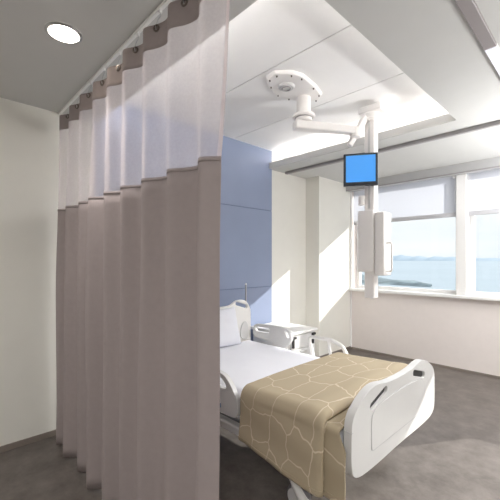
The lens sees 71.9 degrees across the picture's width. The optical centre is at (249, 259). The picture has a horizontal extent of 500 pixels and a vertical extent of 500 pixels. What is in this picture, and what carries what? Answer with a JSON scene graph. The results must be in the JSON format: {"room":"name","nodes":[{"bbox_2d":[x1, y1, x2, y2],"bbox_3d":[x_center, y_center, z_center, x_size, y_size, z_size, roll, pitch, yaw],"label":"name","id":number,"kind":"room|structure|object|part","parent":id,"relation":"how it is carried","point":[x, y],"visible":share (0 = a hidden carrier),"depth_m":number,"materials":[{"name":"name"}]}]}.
{"room":"hospital room","nodes":[
{"label":"hospital room","id":0,"kind":"room"},
{"bbox_2d":[0,97,305,445],"bbox_3d":[-1.123,-0.062,3.454,7.760,3.050,0.120,0,0,-44],"label":"wall","id":1,"kind":"structure","parent":0,"point":[43,170],"depth_m":2.81,"materials":[{"name":"beige paint"}]},
{"bbox_2d":[0,429,55,452],"bbox_3d":[-1.474,1.440,3.025,6.460,0.045,0.012,0,0,-44],"label":"baseboard","id":2,"kind":"structure","parent":1,"relation":"attached to","point":[42,436],"depth_m":2.74,"materials":[{"name":"beige plastic"}]},
{"bbox_2d":[94,104,271,340],"bbox_3d":[-0.553,-0.035,3.902,2.337,2.895,0.022,0,0,-44],"label":"panelling","id":3,"kind":"object","parent":1,"relation":"attached to","point":[132,144],"visible":0.39,"depth_m":4.12,"materials":[{"name":"blue"}]},
{"bbox_3d":[-0.552,-1.077,3.901,2.337,0.811,0.020,0,0,-44],"label":"blue panel","id":4,"kind":"part","parent":3,"relation":"part of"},
{"bbox_3d":[-0.552,-0.155,3.901,2.337,1.015,0.020,0,0,-44],"label":"blue panel","id":5,"kind":"part","parent":3,"relation":"part of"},
{"bbox_3d":[-0.552,0.886,3.901,2.337,1.053,0.020,0,0,-44],"label":"blue panel","id":6,"kind":"part","parent":3,"relation":"part of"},
{"bbox_2d":[269,113,455,168],"bbox_3d":[1.035,-1.272,3.868,0.012,0.079,2.270,0,0,-44],"label":"trim","id":7,"kind":"structure","parent":1,"relation":"attached to","point":[446,118],"depth_m":3.55,"materials":[{"name":"paint"}]},
{"bbox_2d":[0,0,499,182],"bbox_3d":[0.992,-1.267,1.104,7.360,0.060,6.200,0,0,-44],"label":"ceiling","id":8,"kind":"structure","parent":0,"point":[432,42],"depth_m":2.08,"materials":[{"name":"paint"}]},
{"bbox_2d":[44,22,82,43],"bbox_3d":[-1.014,-1.232,1.881,0.184,0.009,0.184,0,0,-44],"label":"recessed light","id":9,"kind":"object","parent":8,"relation":"in","point":[59,31],"visible":1,"depth_m":1.87,"materials":[{"name":"metal"}]},
{"bbox_2d":[58,0,183,114],"bbox_3d":[-0.577,-1.175,1.816,0.040,0.125,3.000,0,0,-44],"label":"rail","id":10,"kind":"object","parent":8,"relation":"attached to","point":[163,5],"visible":0.94,"depth_m":2.01,"materials":[{"name":"white metal"}]},
{"bbox_2d":[56,0,229,499],"bbox_3d":[-0.830,0.152,2.040,0.114,2.585,2.127,0,0,-44],"label":"curtain","id":11,"kind":"object","parent":10,"relation":"hanging from","point":[138,266],"visible":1,"depth_m":1.68,"materials":[{"name":"beige fabric"}]},
{"bbox_2d":[285,120,499,174],"bbox_3d":[2.631,-1.220,2.634,0.045,0.035,6.140,0,0,-44],"label":"ceiling track","id":12,"kind":"object","parent":8,"relation":"attached to","point":[495,123],"visible":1,"depth_m":3.53,"materials":[{"name":"grey metal"}]},
{"bbox_2d":[455,0,496,49],"bbox_3d":[-0.231,-1.227,0.436,4.470,0.020,0.060,0,0,-44],"label":"ceiling track","id":13,"kind":"object","parent":8,"relation":"attached to","point":[469,9],"visible":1,"depth_m":1.77,"materials":[{"name":"white metal"}]},
{"bbox_2d":[484,44,499,75],"bbox_3d":[1.858,-1.225,2.440,1.320,0.024,0.064,0,0,-44],"label":"recessed light","id":14,"kind":"object","parent":8,"relation":"in","point":[493,53],"visible":0.78,"depth_m":2.06,"materials":[{"name":"white paint"}]},
{"bbox_2d":[0,349,499,499],"bbox_3d":[1.064,1.513,1.173,7.760,0.100,6.400,0,0,-44],"label":"floor","id":15,"kind":"structure","parent":0,"point":[454,454],"depth_m":2.44,"materials":[{"name":"grey plastic"}]},
{"bbox_2d":[245,283,246,306],"bbox_3d":[-0.041,0.864,4.103,0.247,1.182,0.257,0,0,-44],"label":"pole","id":16,"kind":"object","parent":15,"relation":"on","point":[245,283],"visible":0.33,"depth_m":4.09,"materials":[{"name":"metal"}]},
{"bbox_2d":[251,321,317,354],"bbox_3d":[0.418,1.145,4.274,0.540,0.634,0.650,0,0,-44],"label":"bedside table","id":17,"kind":"object","parent":15,"relation":"on","point":[301,333],"visible":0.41,"depth_m":4.12,"materials":[{"name":"white paint"}]},
{"bbox_3d":[0.505,0.941,3.923,0.060,0.125,0.024,0,0,-44],"label":"handle","id":18,"kind":"part","parent":17,"relation":"part of","materials":[{"name":"grey plastic"}]},
{"bbox_3d":[0.622,0.948,4.061,0.460,0.150,0.018,0,0,-44],"label":"drawer","id":19,"kind":"part","parent":17,"relation":"part of","materials":[{"name":"plastic"}]},
{"bbox_3d":[0.622,1.118,4.061,0.460,0.170,0.018,0,0,-44],"label":"drawer","id":20,"kind":"part","parent":17,"relation":"part of","materials":[{"name":"plastic"}]},
{"bbox_2d":[220,300,434,499],"bbox_3d":[0.226,0.952,2.804,1.308,1.020,2.005,0,0,-44],"label":"hospital bed","id":21,"kind":"object","parent":15,"relation":"on","point":[384,412],"visible":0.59,"depth_m":2.23,"materials":[{"name":"plastic"}]},
{"bbox_3d":[-0.402,0.889,2.551,0.035,0.281,0.969,0,0,-44],"label":"rail","id":22,"kind":"part","parent":21,"relation":"part of","materials":[{"name":"plastic"}]},
{"bbox_3d":[0.200,1.099,2.804,1.050,0.199,1.550,0,0,-44],"label":"frame","id":23,"kind":"part","parent":21,"relation":"part of","materials":[{"name":"white plastic"}]},
{"bbox_2d":[220,307,240,347],"bbox_3d":[-0.410,0.688,3.360,0.800,0.386,0.218,0,0,-44],"label":"pillow","id":24,"kind":"object","parent":21,"relation":"on","point":[229,332],"visible":0.33,"depth_m":3.46,"materials":[{"name":"white fabric"}]},
{"bbox_3d":[-0.464,0.752,3.504,1.280,0.621,0.040,0,0,-44],"label":"headboard","id":25,"kind":"part","parent":21,"relation":"part of","materials":[{"name":"white plastic"}]},
{"bbox_3d":[-0.064,0.785,3.853,0.126,0.207,0.014,0,0,-44],"label":"corner moulding","id":26,"kind":"part","parent":21,"relation":"part of","materials":[{"name":"plastic"}]},
{"bbox_3d":[0.238,0.840,3.711,0.035,0.287,0.559,0,0,-44],"label":"rail","id":27,"kind":"part","parent":21,"relation":"part of","materials":[{"name":"plastic"}]},
{"bbox_3d":[0.230,0.913,2.780,1.100,0.097,1.845,0,0,-44],"label":"mattress","id":28,"kind":"part","parent":21,"relation":"part of","materials":[{"name":"white fabric"}]},
{"bbox_2d":[238,352,407,499],"bbox_3d":[0.625,0.978,2.328,1.291,0.445,0.726,0,0,-44],"label":"blanket","id":29,"kind":"object","parent":21,"relation":"on","point":[293,418],"visible":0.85,"depth_m":1.95,"materials":[{"name":"beige fabric"}]},
{"bbox_3d":[0.716,0.841,3.183,0.034,0.253,0.440,0,0,-44],"label":"rail","id":30,"kind":"part","parent":21,"relation":"part of","materials":[{"name":"white plastic"}]},
{"bbox_3d":[0.892,0.886,2.089,1.149,0.428,0.044,0,0,-44],"label":"footboard","id":31,"kind":"part","parent":21,"relation":"part of","materials":[{"name":"plastic"}]},
{"bbox_3d":[0.909,0.890,2.072,0.746,0.235,0.002,0,0,-44],"label":"panel","id":32,"kind":"part","parent":21,"relation":"part of","materials":[{"name":"plastic"}]},
{"bbox_2d":[123,0,447,158],"bbox_3d":[0.360,-1.419,2.984,3.050,0.245,2.710,0,0,-44],"label":"ceiling","id":33,"kind":"structure","parent":0,"point":[310,38],"depth_m":2.87,"materials":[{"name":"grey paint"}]},
{"bbox_3d":[-0.308,-1.497,2.351,1.111,0.030,2.600,0,0,-44],"label":"ceiling panel","id":34,"kind":"part","parent":33,"relation":"part of","materials":[{"name":"white paint"}]},
{"bbox_3d":[0.387,-1.497,3.018,0.794,0.030,2.600,0,0,-44],"label":"ceiling panel","id":35,"kind":"part","parent":33,"relation":"part of","materials":[{"name":"white paint"}]},
{"bbox_2d":[266,70,392,298],"bbox_3d":[0.708,-0.559,3.035,1.218,1.845,0.704,0,0,-44],"label":"boom","id":36,"kind":"object","parent":33,"relation":"hanging from","point":[375,246],"visible":1,"depth_m":3.17,"materials":[{"name":"metal"}]},
{"bbox_3d":[0.385,-1.468,2.957,0.643,0.028,0.370,0,0,-44],"label":"ceiling plate","id":37,"kind":"part","parent":36,"relation":"part of","materials":[{"name":"metal"}]},
{"bbox_3d":[0.687,-1.202,3.143,0.601,0.075,0.100,0,0,-13],"label":"horizontal arm","id":38,"kind":"part","parent":36,"relation":"part of","materials":[{"name":"metal"}]},
{"bbox_3d":[1.030,-1.241,3.263,0.256,0.367,0.059,0,0,-21],"label":"spring arm","id":39,"kind":"part","parent":36,"relation":"part of","materials":[{"name":"metal"}]},
{"bbox_2d":[343,152,377,186],"bbox_3d":[1.039,-0.846,3.238,0.206,0.305,0.275,0,0,-44],"label":"monitor","id":40,"kind":"object","parent":36,"relation":"attached to","point":[360,169],"visible":1,"depth_m":3.22,"materials":[{"name":"black"}]},
{"bbox_3d":[1.263,-0.027,3.130,0.020,0.277,0.072,0,0,-25],"label":"handle","id":41,"kind":"part","parent":36,"relation":"part of","materials":[{"name":"metal"}]},
{"bbox_3d":[1.051,-1.497,3.654,1.025,0.030,2.600,0,0,-44],"label":"ceiling panel","id":42,"kind":"part","parent":33,"relation":"part of","materials":[{"name":"white paint"}]},
{"bbox_2d":[306,176,349,355],"bbox_3d":[1.261,0.113,5.490,0.900,2.700,0.240,0,0,-44],"label":"wall column","id":43,"kind":"structure","parent":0,"point":[327,200],"depth_m":5.26,"materials":[{"name":"beige paint"}]},
{"bbox_2d":[316,346,350,357],"bbox_3d":[1.258,1.443,5.479,0.900,0.040,0.252,0,0,-44],"label":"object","id":44,"kind":"structure","parent":43,"relation":"attached to","point":[349,347],"depth_m":5.39,"materials":[{"name":"beige plastic"}]},
{"bbox_2d":[352,192,499,375],"bbox_3d":[3.756,-0.062,3.755,0.300,3.050,6.200,0,0,-44],"label":"wall","id":45,"kind":"structure","parent":0,"point":[452,332],"depth_m":4.84,"materials":[{"name":"paint"}]},
{"bbox_2d":[350,192,351,346],"bbox_3d":[1.668,0.155,5.699,0.021,2.555,0.022,0,0,-44],"label":"trim","id":46,"kind":"structure","parent":45,"relation":"attached to","point":[350,192],"depth_m":5.69,"materials":[{"name":"white paint"}]},
{"bbox_2d":[354,176,455,224],"bbox_3d":[2.238,-0.875,5.154,0.069,0.597,1.515,0,0,-44],"label":"roller blind","id":47,"kind":"object","parent":45,"relation":"attached to","point":[434,198],"visible":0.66,"depth_m":4.97,"materials":[{"name":"fabric"}]},
{"bbox_3d":[2.233,-0.607,5.155,0.016,0.060,1.506,0,0,-44],"label":"rail","id":48,"kind":"part","parent":47,"relation":"part of","materials":[{"name":"grey metal"}]},
{"bbox_2d":[357,225,455,293],"bbox_3d":[2.342,-0.367,5.259,0.060,1.660,1.530,0,0,-44],"label":"window","id":49,"kind":"structure","parent":45,"relation":"in","point":[359,285],"depth_m":5.27,"materials":[{"name":"white paint"}]},
{"bbox_2d":[346,157,499,191],"bbox_3d":[3.677,-1.179,3.512,0.150,0.115,5.960,0,0,-44],"label":"trim","id":50,"kind":"structure","parent":45,"relation":"attached to","point":[495,161],"depth_m":4.63,"materials":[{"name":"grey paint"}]},
{"bbox_2d":[349,288,499,300],"bbox_3d":[3.807,0.483,3.637,0.350,0.040,5.960,0,0,-44],"label":"window sill","id":51,"kind":"structure","parent":45,"relation":"attached to","point":[432,294],"depth_m":4.77,"materials":[{"name":"white paint"}]},
{"bbox_2d":[351,347,499,378],"bbox_3d":[3.727,1.448,3.560,0.012,0.030,5.960,0,0,-44],"label":"baseboard","id":52,"kind":"structure","parent":45,"relation":"attached to","point":[355,348],"depth_m":4.76,"materials":[{"name":"beige plastic"}]},
{"bbox_2d":[468,169,499,215],"bbox_3d":[3.381,-0.875,3.962,0.069,0.597,1.516,0,0,-44],"label":"roller blind","id":53,"kind":"object","parent":45,"relation":"attached to","point":[483,187],"visible":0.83,"depth_m":4.38,"materials":[{"name":"fabric"}]},
{"bbox_3d":[3.379,-0.607,3.961,0.016,0.060,1.516,0,0,-44],"label":"rail","id":54,"kind":"part","parent":53,"relation":"part of","materials":[{"name":"grey metal"}]},
{"bbox_2d":[470,215,499,296],"bbox_3d":[3.487,-0.367,4.064,0.060,1.660,1.540,0,0,-44],"label":"window","id":55,"kind":"structure","parent":45,"relation":"in","point":[472,218],"depth_m":4.57,"materials":[{"name":"white paint"}]},
{"bbox_2d":[456,174,469,295],"bbox_3d":[2.851,-0.330,4.605,0.230,1.585,0.120,0,0,-44],"label":"wall","id":56,"kind":"structure","parent":0,"point":[462,218],"depth_m":4.52,"materials":[{"name":"white paint"}]},
{"label":"outside","id":57,"kind":"structure","parent":0,"visible":0},
{"bbox_2d":[393,255,480,260],"bbox_3d":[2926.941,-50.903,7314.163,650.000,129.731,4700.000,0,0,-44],"label":"hill","id":58,"kind":"structure","parent":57,"point":[399,257],"depth_m":6665.15,"materials":[{"name":"blue"}]},
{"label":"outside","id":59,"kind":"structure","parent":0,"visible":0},
{"bbox_2d":[475,258,499,260],"bbox_3d":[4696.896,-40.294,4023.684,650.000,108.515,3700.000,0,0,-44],"label":"hill","id":60,"kind":"structure","parent":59,"point":[481,259],"depth_m":5056.98,"materials":[{"name":"blue"}]},
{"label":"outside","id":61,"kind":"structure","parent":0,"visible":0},
{"bbox_2d":[361,261,499,292],"bbox_3d":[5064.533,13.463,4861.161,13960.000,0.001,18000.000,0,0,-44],"label":"sea","id":62,"kind":"structure","parent":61,"point":[441,274],"depth_m":320.38,"materials":[{"name":"blue liquid"}]},
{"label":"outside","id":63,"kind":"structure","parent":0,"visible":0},
{"bbox_2d":[361,274,431,286],"bbox_3d":[94.678,12.433,357.101,309.000,1.861,262.000,0,0,-44],"label":"coastline","id":64,"kind":"structure","parent":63,"point":[380,280],"depth_m":191.16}
]}

